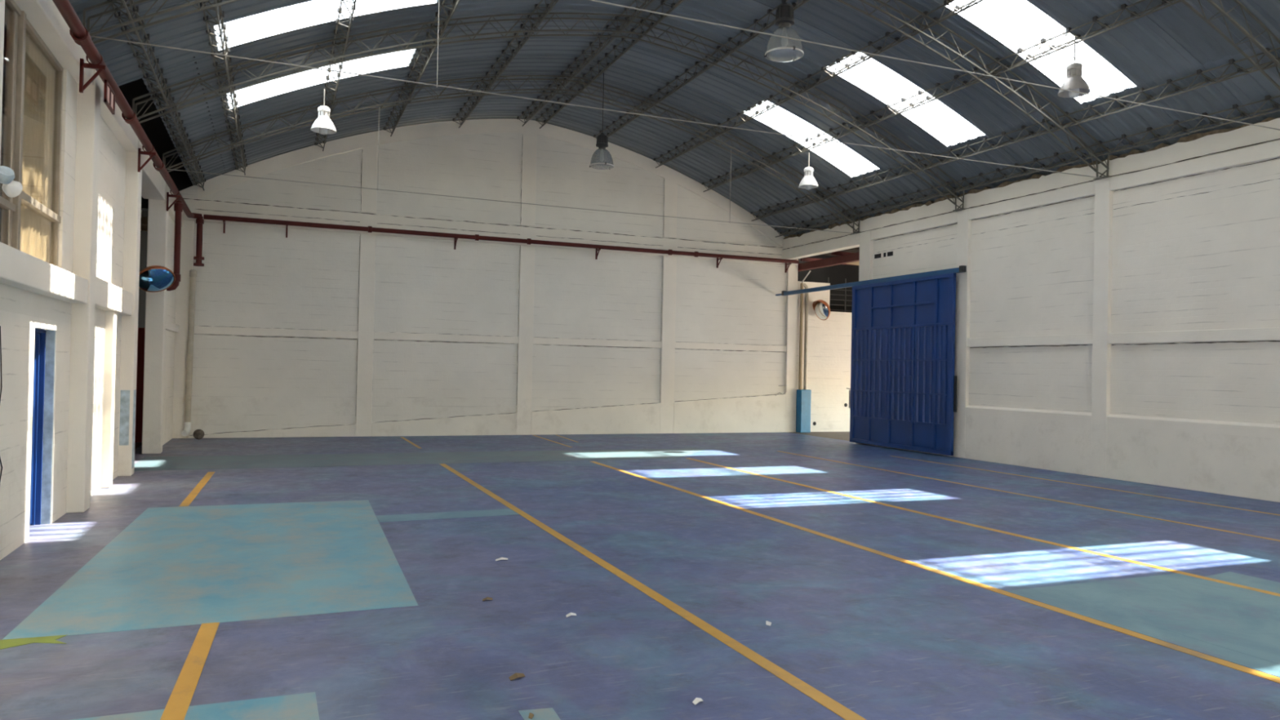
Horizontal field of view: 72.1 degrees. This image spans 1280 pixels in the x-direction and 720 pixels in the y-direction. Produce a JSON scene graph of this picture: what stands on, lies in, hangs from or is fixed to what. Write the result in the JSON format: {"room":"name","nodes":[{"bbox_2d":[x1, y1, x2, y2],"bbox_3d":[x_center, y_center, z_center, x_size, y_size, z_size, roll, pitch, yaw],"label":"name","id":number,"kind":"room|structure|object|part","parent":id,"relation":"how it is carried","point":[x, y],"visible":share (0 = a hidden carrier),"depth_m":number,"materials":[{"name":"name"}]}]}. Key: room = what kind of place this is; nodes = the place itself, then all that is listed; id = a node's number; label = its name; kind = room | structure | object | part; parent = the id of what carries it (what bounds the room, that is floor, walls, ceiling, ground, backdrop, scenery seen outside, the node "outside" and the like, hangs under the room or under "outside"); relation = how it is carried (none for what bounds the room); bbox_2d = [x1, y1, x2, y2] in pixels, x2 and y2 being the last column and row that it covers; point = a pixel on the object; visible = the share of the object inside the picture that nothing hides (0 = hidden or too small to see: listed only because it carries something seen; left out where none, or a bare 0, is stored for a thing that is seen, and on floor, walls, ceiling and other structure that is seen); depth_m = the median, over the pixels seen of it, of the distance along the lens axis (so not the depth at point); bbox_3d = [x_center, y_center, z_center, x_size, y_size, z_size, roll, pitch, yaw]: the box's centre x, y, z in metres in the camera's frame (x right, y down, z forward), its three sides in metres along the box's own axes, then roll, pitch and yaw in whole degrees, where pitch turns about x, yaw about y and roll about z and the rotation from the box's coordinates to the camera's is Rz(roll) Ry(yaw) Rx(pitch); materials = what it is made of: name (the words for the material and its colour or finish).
{"room":"empty warehouse","nodes":[
{"label":"empty warehouse","id":0,"kind":"room"},
{"bbox_2d":[0,0,182,559],"bbox_3d":[-4.946,-0.901,6.378,0.480,5.140,27.560,1,-1,-22],"label":"wall","id":1,"kind":"structure","parent":0,"point":[90,300],"depth_m":9.70,"materials":[{"name":"white paint"}]},
{"bbox_2d":[0,325,2,481],"bbox_3d":[-5.249,0.422,7.213,0.011,1.401,0.189,1,-1,-22],"label":"loose cable","id":2,"kind":"object","parent":1,"relation":"hanging from","point":[0,326],"visible":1,"depth_m":7.20,"materials":[{"name":"black rubber"}]},
{"bbox_2d":[0,165,22,197],"bbox_3d":[-4.543,-1.275,6.275,0.190,0.191,0.296,1,-1,-22],"label":"wall lamp","id":3,"kind":"object","parent":1,"relation":"attached to","point":[12,188],"visible":1,"depth_m":6.32,"materials":[{"name":"white glass"}]},
{"bbox_2d":[0,0,63,266],"bbox_3d":[-5.614,-1.973,7.863,0.250,2.150,2.810,1,-1,-22],"label":"window","id":4,"kind":"structure","parent":1,"relation":"in","point":[29,66],"depth_m":8.31,"materials":[{"name":"glass"}]},
{"bbox_2d":[19,32,29,251],"bbox_3d":[-5.631,-1.973,7.931,0.016,2.150,0.790,1,-1,-22],"label":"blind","id":5,"kind":"object","parent":4,"relation":"attached to","point":[24,219],"depth_m":8.27,"materials":[{"name":"beige fabric"}]},
{"bbox_3d":[-5.524,-3.021,7.903,0.060,0.050,2.710,1,-1,-22],"label":"frame","id":6,"kind":"part","parent":4,"relation":"part of","materials":[{"name":"metal"}]},
{"bbox_3d":[-6.052,-1.968,9.121,0.060,2.150,0.050,1,-1,-22],"label":"frame","id":7,"kind":"part","parent":4,"relation":"part of","materials":[{"name":"metal"}]},
{"bbox_2d":[29,328,55,525],"bbox_3d":[-5.937,0.684,8.566,0.190,1.980,0.870,1,-1,-22],"label":"door","id":8,"kind":"structure","parent":1,"relation":"in","point":[45,340],"depth_m":8.95,"materials":[{"name":"blue metal"}]},
{"bbox_3d":[-6.137,0.683,8.927,0.035,1.980,0.050,1,-1,-22],"label":"frame post","id":9,"kind":"part","parent":8,"relation":"part of","materials":[{"name":"blue metal"}]},
{"bbox_3d":[-6.105,0.684,8.953,0.045,1.980,0.028,1,-1,-22],"label":"frame post","id":10,"kind":"part","parent":8,"relation":"part of","materials":[{"name":"blue metal"}]},
{"bbox_2d":[52,0,202,218],"bbox_3d":[-4.531,-2.970,6.534,0.373,0.478,27.123,1,-1,-22],"label":"pipe","id":11,"kind":"object","parent":1,"relation":"attached to","point":[79,33],"visible":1,"depth_m":9.62,"materials":[{"name":"red metal"}]},
{"bbox_2d":[103,79,115,115],"bbox_3d":[-5.908,-2.924,9.794,0.025,0.240,0.540,1,-1,-22],"label":"sign","id":12,"kind":"object","parent":11,"relation":"hanging from","point":[108,93],"visible":1,"depth_m":9.75,"materials":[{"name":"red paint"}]},
{"bbox_3d":[-5.911,-2.924,9.793,0.010,0.220,0.500,1,-1,-22],"label":"plate","id":13,"kind":"part","parent":12,"relation":"part of","materials":[{"name":"white plastic"}]},
{"bbox_2d":[193,216,204,266],"bbox_3d":[-9.558,-2.576,19.072,0.209,1.080,0.209,1,-1,-22],"label":"pipe","id":14,"kind":"object","parent":11,"relation":"attached to","point":[200,221],"visible":1,"depth_m":19.02,"materials":[{"name":"red metal"}]},
{"bbox_2d":[138,265,175,292],"bbox_3d":[-8.604,-1.443,15.619,0.547,0.454,0.608,1,-1,16],"label":"convex mirror","id":15,"kind":"object","parent":1,"relation":"attached to","point":[154,278],"visible":0.93,"depth_m":15.53,"materials":[{"name":"blue mirror"}]},
{"bbox_2d":[166,200,182,290],"bbox_3d":[-8.860,-2.160,16.633,0.340,1.710,0.149,1,-1,-22],"label":"riser pipe","id":16,"kind":"object","parent":1,"relation":"attached to","point":[178,206],"visible":0.78,"depth_m":16.62,"materials":[{"name":"red metal"}]},
{"bbox_2d":[162,75,860,234],"bbox_3d":[-1.623,-4.588,18.814,15.200,2.932,0.280,1,-1,-22],"label":"arch","id":17,"kind":"object","parent":1,"relation":"on","point":[231,144],"visible":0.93,"depth_m":18.28,"materials":[{"name":"paint"}]},
{"bbox_2d":[167,106,854,233],"bbox_3d":[-1.614,-4.112,18.817,15.080,1.705,0.013,1,-1,-22],"label":"rod","id":18,"kind":"object","parent":17,"relation":"attached to","point":[379,107],"visible":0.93,"depth_m":18.08,"materials":[{"name":"grey metal"}]},
{"bbox_3d":[-1.631,-3.280,18.808,15.080,0.035,0.013,1,-1,-22],"label":"rod","id":19,"kind":"part","parent":18,"relation":"part of","materials":[{"name":"grey metal"}]},
{"bbox_2d":[132,12,964,211],"bbox_3d":[-0.269,-4.597,15.533,15.200,2.932,0.280,1,-1,-22],"label":"arch","id":20,"kind":"object","parent":1,"relation":"on","point":[134,105],"visible":0.94,"depth_m":14.88,"materials":[{"name":"paint"}]},
{"bbox_2d":[82,0,1111,179],"bbox_3d":[1.047,-4.605,12.344,15.200,2.932,0.280,1,-1,-22],"label":"arch","id":21,"kind":"object","parent":1,"relation":"on","point":[1086,147],"visible":0.88,"depth_m":13.80,"materials":[{"name":"paint"}]},
{"bbox_2d":[92,0,1102,178],"bbox_3d":[1.056,-4.109,12.346,15.080,1.645,0.013,1,-1,-22],"label":"rod","id":22,"kind":"object","parent":21,"relation":"attached to","point":[437,85],"visible":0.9,"depth_m":11.21,"materials":[{"name":"grey metal"}]},
{"bbox_2d":[137,211,147,328],"bbox_3d":[-12.958,-1.156,18.888,4.800,5.600,0.200,1,-1,-22],"label":"wall","id":23,"kind":"structure","parent":0,"point":[144,234],"depth_m":19.56,"materials":[{"name":"paint"}]},
{"bbox_2d":[118,56,226,231],"bbox_3d":[-6.933,-3.700,6.074,6.050,1.750,28.500,1,-1,-22],"label":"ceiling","id":24,"kind":"structure","parent":0,"point":[155,130],"depth_m":17.35,"materials":[{"name":"black metal"}]},
{"bbox_2d":[172,119,851,438],"bbox_3d":[-0.541,-2.036,23.200,21.400,7.951,0.306,1,-1,-22],"label":"wall","id":25,"kind":"structure","parent":0,"point":[311,331],"depth_m":21.76,"materials":[{"name":"paint"}]},
{"bbox_2d":[181,269,196,436],"bbox_3d":[-9.777,-0.158,19.078,0.170,3.625,0.233,1,-1,1],"label":"downpipe","id":26,"kind":"object","parent":25,"relation":"attached to","point":[193,273],"visible":1,"depth_m":19.07,"materials":[{"name":"beige plastic"}]},
{"bbox_2d":[203,214,799,272],"bbox_3d":[-2.537,-2.831,22.054,15.100,0.374,0.304,1,-1,-22],"label":"pipe","id":27,"kind":"object","parent":25,"relation":"attached to","point":[370,228],"visible":1,"depth_m":21.40,"materials":[{"name":"red metal"}]},
{"bbox_2d":[775,295,787,395],"bbox_3d":[4.019,-0.440,24.894,0.367,2.920,0.024,1,-1,-22],"label":"conduit","id":28,"kind":"object","parent":25,"relation":"attached to","point":[787,295],"visible":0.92,"depth_m":24.95,"materials":[{"name":"grey metal"}]},
{"bbox_2d":[795,282,811,432],"bbox_3d":[4.697,-0.068,25.100,0.340,4.268,0.260,1,-1,-22],"label":"downpipe","id":29,"kind":"object","parent":25,"relation":"attached to","point":[803,396],"visible":0.92,"depth_m":25.05,"materials":[{"name":"beige plastic"}]},
{"bbox_2d":[812,299,830,319],"bbox_3d":[5.168,-1.428,25.093,0.396,0.581,0.612,1,-1,-22],"label":"convex mirror","id":30,"kind":"object","parent":25,"relation":"attached to","point":[821,308],"visible":1,"depth_m":24.99,"materials":[{"name":"white mirror"}]},
{"bbox_2d":[827,277,852,312],"bbox_3d":[7.421,-1.865,26.472,4.180,1.000,0.030,1,-1,-22],"label":"window","id":31,"kind":"structure","parent":25,"relation":"in","point":[845,290],"depth_m":25.88,"materials":[{"name":"metal"}]},
{"bbox_2d":[0,431,1279,719],"bbox_3d":[2.363,1.913,9.895,26.000,0.123,28.500,1,-1,-22],"label":"floor","id":32,"kind":"structure","parent":0,"point":[308,578],"depth_m":6.84,"materials":[{"name":"blue paint"}]},
{"bbox_2d":[134,327,145,442],"bbox_3d":[-10.693,0.504,17.953,1.150,2.350,0.150,1,-1,-22],"label":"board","id":33,"kind":"object","parent":32,"relation":"on","point":[140,344],"visible":0.02,"depth_m":18.05,"materials":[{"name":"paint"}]},
{"bbox_2d":[193,429,204,439],"bbox_3d":[-9.525,1.604,18.978,0.217,0.220,0.217,1,-1,-22],"label":"ball","id":34,"kind":"object","parent":32,"relation":"on","point":[198,433],"visible":1,"depth_m":18.91,"materials":[{"name":"leather"}]},
{"bbox_2d":[482,596,492,600],"bbox_3d":[-1.108,1.735,6.385,0.080,0.020,0.038,1,-1,-22],"label":"dry leaf","id":35,"kind":"object","parent":32,"relation":"on","point":[486,597],"visible":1,"depth_m":6.38,"materials":[{"name":"brown plant"}]},
{"bbox_2d":[495,557,507,560],"bbox_3d":[-1.213,1.747,7.715,0.120,0.020,0.057,1,-1,-22],"label":"paper scrap","id":36,"kind":"object","parent":32,"relation":"on","point":[500,558],"visible":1,"depth_m":7.71,"materials":[{"name":"white paper"}]},
{"bbox_2d":[508,672,524,680],"bbox_3d":[-0.670,1.727,4.802,0.093,0.020,0.049,2,-1,-30],"label":"dry leaf","id":37,"kind":"object","parent":32,"relation":"on","point":[515,675],"visible":1,"depth_m":4.80,"materials":[{"name":"brown plant"}]},
{"bbox_2d":[528,712,533,719],"bbox_3d":[-0.525,1.724,4.268,0.025,0.020,0.047,1,-1,20],"label":"dry leaf","id":38,"kind":"object","parent":32,"relation":"on","point":[531,715],"visible":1,"depth_m":4.26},
{"bbox_2d":[565,612,576,617],"bbox_3d":[-0.471,1.744,6.020,0.077,0.020,0.039,1,-1,-22],"label":"paper scrap","id":39,"kind":"object","parent":32,"relation":"on","point":[571,613],"visible":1,"depth_m":6.02,"materials":[{"name":"white paper"}]},
{"bbox_2d":[692,697,702,704],"bbox_3d":[0.298,1.743,4.499,0.065,0.020,0.034,2,-1,-36],"label":"paper scrap","id":40,"kind":"object","parent":32,"relation":"on","point":[696,700],"visible":1,"depth_m":4.49,"materials":[{"name":"white paper"}]},
{"bbox_2d":[765,620,771,626],"bbox_3d":[0.868,1.770,5.924,0.040,0.020,0.075,1,-1,20],"label":"paper scrap","id":41,"kind":"object","parent":32,"relation":"on","point":[767,623],"visible":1,"depth_m":5.91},
{"bbox_2d":[68,0,1279,236],"bbox_3d":[2.094,-4.587,9.491,16.900,3.204,27.967,1,-1,-22],"label":"ceiling","id":42,"kind":"structure","parent":0,"point":[1173,42],"depth_m":15.62,"materials":[{"name":"grey metal"}]},
{"bbox_2d":[106,0,205,191],"bbox_3d":[-4.427,-3.883,6.618,0.232,0.257,27.405,1,-1,-22],"label":"roof truss","id":43,"kind":"structure","parent":42,"relation":"attached to","point":[135,9],"depth_m":12.19,"materials":[{"name":"metal"}]},
{"bbox_2d":[200,0,247,175],"bbox_3d":[-3.661,-4.286,6.935,0.235,0.257,27.405,1,-1,-22],"label":"roof truss","id":44,"kind":"structure","parent":42,"relation":"attached to","point":[224,41],"depth_m":13.06,"materials":[{"name":"metal"}]},
{"bbox_2d":[314,0,356,151],"bbox_3d":[-2.133,-4.970,7.567,0.242,0.255,27.406,1,-1,-22],"label":"roof truss","id":45,"kind":"structure","parent":42,"relation":"attached to","point":[340,11],"depth_m":14.20,"materials":[{"name":"metal"}]},
{"bbox_2d":[310,88,336,134],"bbox_3d":[-5.557,-4.368,15.460,0.430,0.804,0.430,1,-1,-22],"label":"pendant lamp","id":46,"kind":"object","parent":45,"relation":"hanging from","point":[323,125],"visible":1,"depth_m":15.38,"materials":[{"name":"grey metal"}]},
{"bbox_3d":[-5.562,-4.086,15.456,0.140,0.240,0.140,1,-1,-22],"label":"bulb","id":47,"kind":"part","parent":46,"relation":"part of","materials":[{"name":"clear glass"}]},
{"bbox_2d":[383,0,460,136],"bbox_3d":[-0.720,-5.455,8.151,0.248,0.252,27.406,1,-1,-22],"label":"roof truss","id":48,"kind":"structure","parent":42,"relation":"attached to","point":[450,13],"depth_m":16.02,"materials":[{"name":"metal"}]},
{"bbox_2d":[452,0,559,128],"bbox_3d":[0.782,-5.816,8.772,0.252,0.246,27.406,1,-1,-22],"label":"roof truss","id":49,"kind":"structure","parent":42,"relation":"attached to","point":[547,11],"depth_m":16.84,"materials":[{"name":"metal"}]},
{"bbox_2d":[516,0,653,126],"bbox_3d":[2.263,-6.014,9.384,0.255,0.239,27.406,1,-1,-22],"label":"roof truss","id":50,"kind":"structure","parent":42,"relation":"attached to","point":[607,27],"depth_m":17.50,"materials":[{"name":"metal"}]},
{"bbox_2d":[535,0,684,128],"bbox_3d":[2.710,-5.999,9.568,0.255,0.239,27.406,1,-1,-22],"label":"roof truss","id":51,"kind":"structure","parent":42,"relation":"attached to","point":[673,6],"depth_m":17.49,"materials":[{"name":"metal"}]},
{"bbox_2d":[589,72,613,169],"bbox_3d":[-0.761,-4.885,17.924,0.504,1.964,0.509,1,-1,-22],"label":"pendant lamp","id":52,"kind":"object","parent":51,"relation":"hanging from","point":[602,140],"visible":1,"depth_m":17.90,"materials":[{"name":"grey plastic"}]},
{"bbox_3d":[-0.776,-4.173,17.918,0.089,0.260,0.089,1,-1,-22],"label":"bulb","id":53,"kind":"part","parent":52,"relation":"part of","materials":[{"name":"clear glass"}]},
{"bbox_3d":[-0.753,-5.235,17.931,0.020,1.264,0.014,1,-1,-22],"label":"cord","id":54,"kind":"part","parent":52,"relation":"part of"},
{"bbox_2d":[764,0,804,62],"bbox_3d":[1.894,-4.903,11.436,0.504,1.966,0.509,1,-1,-22],"label":"pendant lamp","id":55,"kind":"object","parent":51,"relation":"hanging from","point":[784,17],"visible":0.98,"depth_m":11.40,"materials":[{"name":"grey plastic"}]},
{"bbox_3d":[1.879,-4.190,11.431,0.089,0.260,0.089,1,-1,-22],"label":"bulb","id":56,"kind":"part","parent":55,"relation":"part of","materials":[{"name":"clear glass"}]},
{"bbox_2d":[593,0,809,138],"bbox_3d":[4.135,-5.734,10.156,0.252,0.246,27.406,1,-1,-22],"label":"roof truss","id":57,"kind":"structure","parent":42,"relation":"attached to","point":[766,26],"depth_m":17.21,"materials":[{"name":"metal"}]},
{"bbox_2d":[653,0,983,168],"bbox_3d":[5.695,-5.274,10.799,0.247,0.252,27.405,1,-1,-22],"label":"roof truss","id":58,"kind":"structure","parent":42,"relation":"attached to","point":[946,2],"depth_m":16.15,"materials":[{"name":"metal"}]},
{"bbox_2d":[702,0,1180,191],"bbox_3d":[7.023,-4.741,11.345,0.242,0.255,27.405,1,-1,-22],"label":"roof truss","id":59,"kind":"structure","parent":42,"relation":"attached to","point":[1124,6],"depth_m":14.99,"materials":[{"name":"metal"}]},
{"bbox_2d":[798,152,817,189],"bbox_3d":[3.721,-4.169,19.396,0.430,0.824,0.430,1,-1,-22],"label":"pendant lamp","id":60,"kind":"object","parent":59,"relation":"hanging from","point":[808,181],"visible":1,"depth_m":19.31,"materials":[{"name":"grey metal"}]},
{"bbox_3d":[3.715,-3.877,19.392,0.140,0.240,0.140,1,-1,-22],"label":"bulb","id":61,"kind":"part","parent":60,"relation":"part of","materials":[{"name":"clear glass"}]},
{"bbox_2d":[1057,40,1090,97],"bbox_3d":[6.319,-4.231,12.787,0.430,0.831,0.430,1,-1,-22],"label":"pendant lamp","id":62,"kind":"object","parent":59,"relation":"hanging from","point":[1074,81],"visible":0.98,"depth_m":12.71,"materials":[{"name":"grey metal"}]},
{"bbox_3d":[6.314,-3.936,12.784,0.140,0.240,0.140,1,-1,-22],"label":"bulb","id":63,"kind":"part","parent":62,"relation":"part of","materials":[{"name":"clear glass"}]},
{"bbox_3d":[6.324,-4.471,12.790,0.017,0.351,0.020,1,-1,-22],"label":"cord","id":64,"kind":"part","parent":62,"relation":"part of","materials":[{"name":"grey metal"}]},
{"bbox_2d":[751,47,1279,221],"bbox_3d":[8.422,-4.038,11.921,0.236,0.256,27.405,1,-1,-22],"label":"roof truss","id":65,"kind":"structure","parent":42,"relation":"attached to","point":[1240,69],"depth_m":15.10,"materials":[{"name":"metal"}]},
{"bbox_2d":[774,94,1279,237],"bbox_3d":[9.134,-3.625,12.213,0.232,0.257,27.405,1,-1,-22],"label":"roof truss","id":66,"kind":"structure","parent":42,"relation":"attached to","point":[1275,105],"depth_m":15.80,"materials":[{"name":"metal"}]},
{"bbox_2d":[1179,0,1279,90],"bbox_3d":[2.363,-4.613,9.154,15.200,2.932,0.280,1,-1,-22],"label":"arch","id":67,"kind":"object","parent":42,"relation":"attached to","point":[1223,12],"visible":1,"depth_m":11.38,"materials":[{"name":"paint"}]},
{"bbox_2d":[587,0,1279,130],"bbox_3d":[2.353,-3.205,9.147,15.080,0.035,0.013,1,-1,-22],"label":"rod","id":68,"kind":"object","parent":67,"relation":"attached to","point":[588,0],"visible":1,"depth_m":9.32,"materials":[{"name":"grey metal"}]},
{"bbox_2d":[797,254,858,312],"bbox_3d":[6.577,-0.880,26.624,5.580,6.000,0.200,1,-1,-22],"label":"window","id":69,"kind":"structure","parent":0,"point":[837,274],"depth_m":26.22,"materials":[{"name":"glass"}]},
{"bbox_2d":[797,247,859,282],"bbox_3d":[8.556,-2.680,22.198,5.780,1.047,10.500,1,-1,-22],"label":"beam","id":70,"kind":"structure","parent":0,"point":[851,256],"depth_m":24.11,"materials":[{"name":"metal"}]},
{"bbox_2d":[782,116,1279,502],"bbox_3d":[9.331,-0.770,12.269,0.272,5.580,27.560,1,-1,-22],"label":"wall","id":71,"kind":"structure","parent":0,"point":[1125,326],"depth_m":14.89,"materials":[{"name":"white paint"}]},
{"bbox_2d":[775,265,966,295],"bbox_3d":[5.310,-1.867,21.479,0.210,0.130,7.350,1,-1,-22],"label":"rail","id":72,"kind":"object","parent":71,"relation":"attached to","point":[962,268],"visible":0.99,"depth_m":20.62,"materials":[{"name":"teal metal"}]},
{"bbox_2d":[846,272,956,455],"bbox_3d":[5.833,0.093,19.938,0.105,3.800,3.673,1,-1,-23],"label":"gate","id":73,"kind":"object","parent":72,"relation":"hanging from","point":[903,392],"visible":1,"depth_m":19.69,"materials":[{"name":"blue metal"}]},
{"bbox_3d":[5.139,0.956,21.504,0.040,0.440,0.040,1,-1,-22],"label":"lock plate","id":74,"kind":"part","parent":73,"relation":"part of","materials":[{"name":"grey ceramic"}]},
{"bbox_3d":[5.314,1.641,21.120,0.013,0.530,0.560,1,-1,-22],"label":"kick panel","id":75,"kind":"part","parent":73,"relation":"part of","materials":[{"name":"blue metal"}]},
{"bbox_3d":[5.332,0.326,21.131,0.036,2.100,0.560,1,-1,-22],"label":"ribbed panel","id":76,"kind":"part","parent":73,"relation":"part of","materials":[{"name":"blue metal"}]},
{"bbox_3d":[5.376,-1.249,21.153,0.012,0.950,0.560,1,-1,-22],"label":"flat panel","id":77,"kind":"part","parent":73,"relation":"part of","materials":[{"name":"blue metal"}]},
{"bbox_3d":[5.581,1.639,20.473,0.013,0.530,0.660,1,-1,-22],"label":"kick panel","id":78,"kind":"part","parent":73,"relation":"part of","materials":[{"name":"blue metal"}]},
{"bbox_3d":[5.599,0.324,20.484,0.036,2.100,0.660,1,-1,-22],"label":"ribbed panel","id":79,"kind":"part","parent":73,"relation":"part of","materials":[{"name":"blue metal"}]},
{"bbox_3d":[5.648,-1.488,20.509,0.012,0.475,0.660,1,-1,-22],"label":"flat panel","id":80,"kind":"part","parent":73,"relation":"part of","materials":[{"name":"blue metal"}]},
{"bbox_3d":[5.638,-0.990,20.503,0.012,0.430,0.660,1,-1,-22],"label":"flat panel","id":81,"kind":"part","parent":73,"relation":"part of","materials":[{"name":"blue metal"}]},
{"bbox_3d":[5.871,1.637,19.770,0.013,0.530,0.740,1,-1,-22],"label":"kick panel","id":82,"kind":"part","parent":73,"relation":"part of","materials":[{"name":"blue metal"}]},
{"bbox_3d":[5.889,0.322,19.781,0.036,2.100,0.740,1,-1,-22],"label":"ribbed panel","id":83,"kind":"part","parent":73,"relation":"part of","materials":[{"name":"blue metal"}]},
{"bbox_3d":[5.816,1.947,19.872,0.077,0.090,3.490,1,-1,-22],"label":"rail","id":84,"kind":"part","parent":73,"relation":"part of","materials":[{"name":"blue metal"}]},
{"bbox_3d":[5.928,-0.992,19.801,0.012,0.430,0.740,1,-1,-22],"label":"flat panel","id":85,"kind":"part","parent":73,"relation":"part of","materials":[{"name":"blue metal"}]},
{"bbox_3d":[5.938,-1.490,19.806,0.012,0.475,0.740,1,-1,-22],"label":"flat panel","id":86,"kind":"part","parent":73,"relation":"part of","materials":[{"name":"blue metal"}]},
{"bbox_3d":[5.916,-1.230,19.812,0.072,0.045,2.150,1,-1,-22],"label":"rail","id":87,"kind":"part","parent":73,"relation":"part of","materials":[{"name":"blue metal"}]},
{"bbox_3d":[5.868,-0.752,19.900,0.072,0.050,3.490,1,-1,-22],"label":"rail","id":88,"kind":"part","parent":73,"relation":"part of","materials":[{"name":"blue metal"}]},
{"bbox_3d":[5.890,-1.767,19.911,0.080,0.080,3.490,1,-1,-22],"label":"rail","id":89,"kind":"part","parent":73,"relation":"part of","materials":[{"name":"blue metal"}]},
{"bbox_3d":[6.155,1.635,19.082,0.013,0.530,0.630,1,-1,-22],"label":"kick panel","id":90,"kind":"part","parent":73,"relation":"part of","materials":[{"name":"blue metal"}]},
{"bbox_3d":[6.173,0.320,19.092,0.036,2.100,0.630,1,-1,-22],"label":"ribbed panel","id":91,"kind":"part","parent":73,"relation":"part of","materials":[{"name":"blue metal"}]},
{"bbox_3d":[6.222,-1.491,19.117,0.012,0.475,0.630,1,-1,-22],"label":"flat panel","id":92,"kind":"part","parent":73,"relation":"part of","materials":[{"name":"blue metal"}]},
{"bbox_3d":[6.212,-0.994,19.112,0.012,0.430,0.630,1,-1,-22],"label":"flat panel","id":93,"kind":"part","parent":73,"relation":"part of","materials":[{"name":"blue metal"}]},
{"bbox_3d":[6.373,1.634,18.555,0.013,0.530,0.350,1,-1,-22],"label":"kick panel","id":94,"kind":"part","parent":73,"relation":"part of","materials":[{"name":"blue metal"}]},
{"bbox_3d":[6.390,0.319,18.566,0.036,2.100,0.350,1,-1,-22],"label":"ribbed panel","id":95,"kind":"part","parent":73,"relation":"part of","materials":[{"name":"blue metal"}]},
{"bbox_3d":[6.435,-1.255,18.588,0.012,0.950,0.350,1,-1,-22],"label":"flat panel","id":96,"kind":"part","parent":73,"relation":"part of","materials":[{"name":"blue metal"}]}
]}

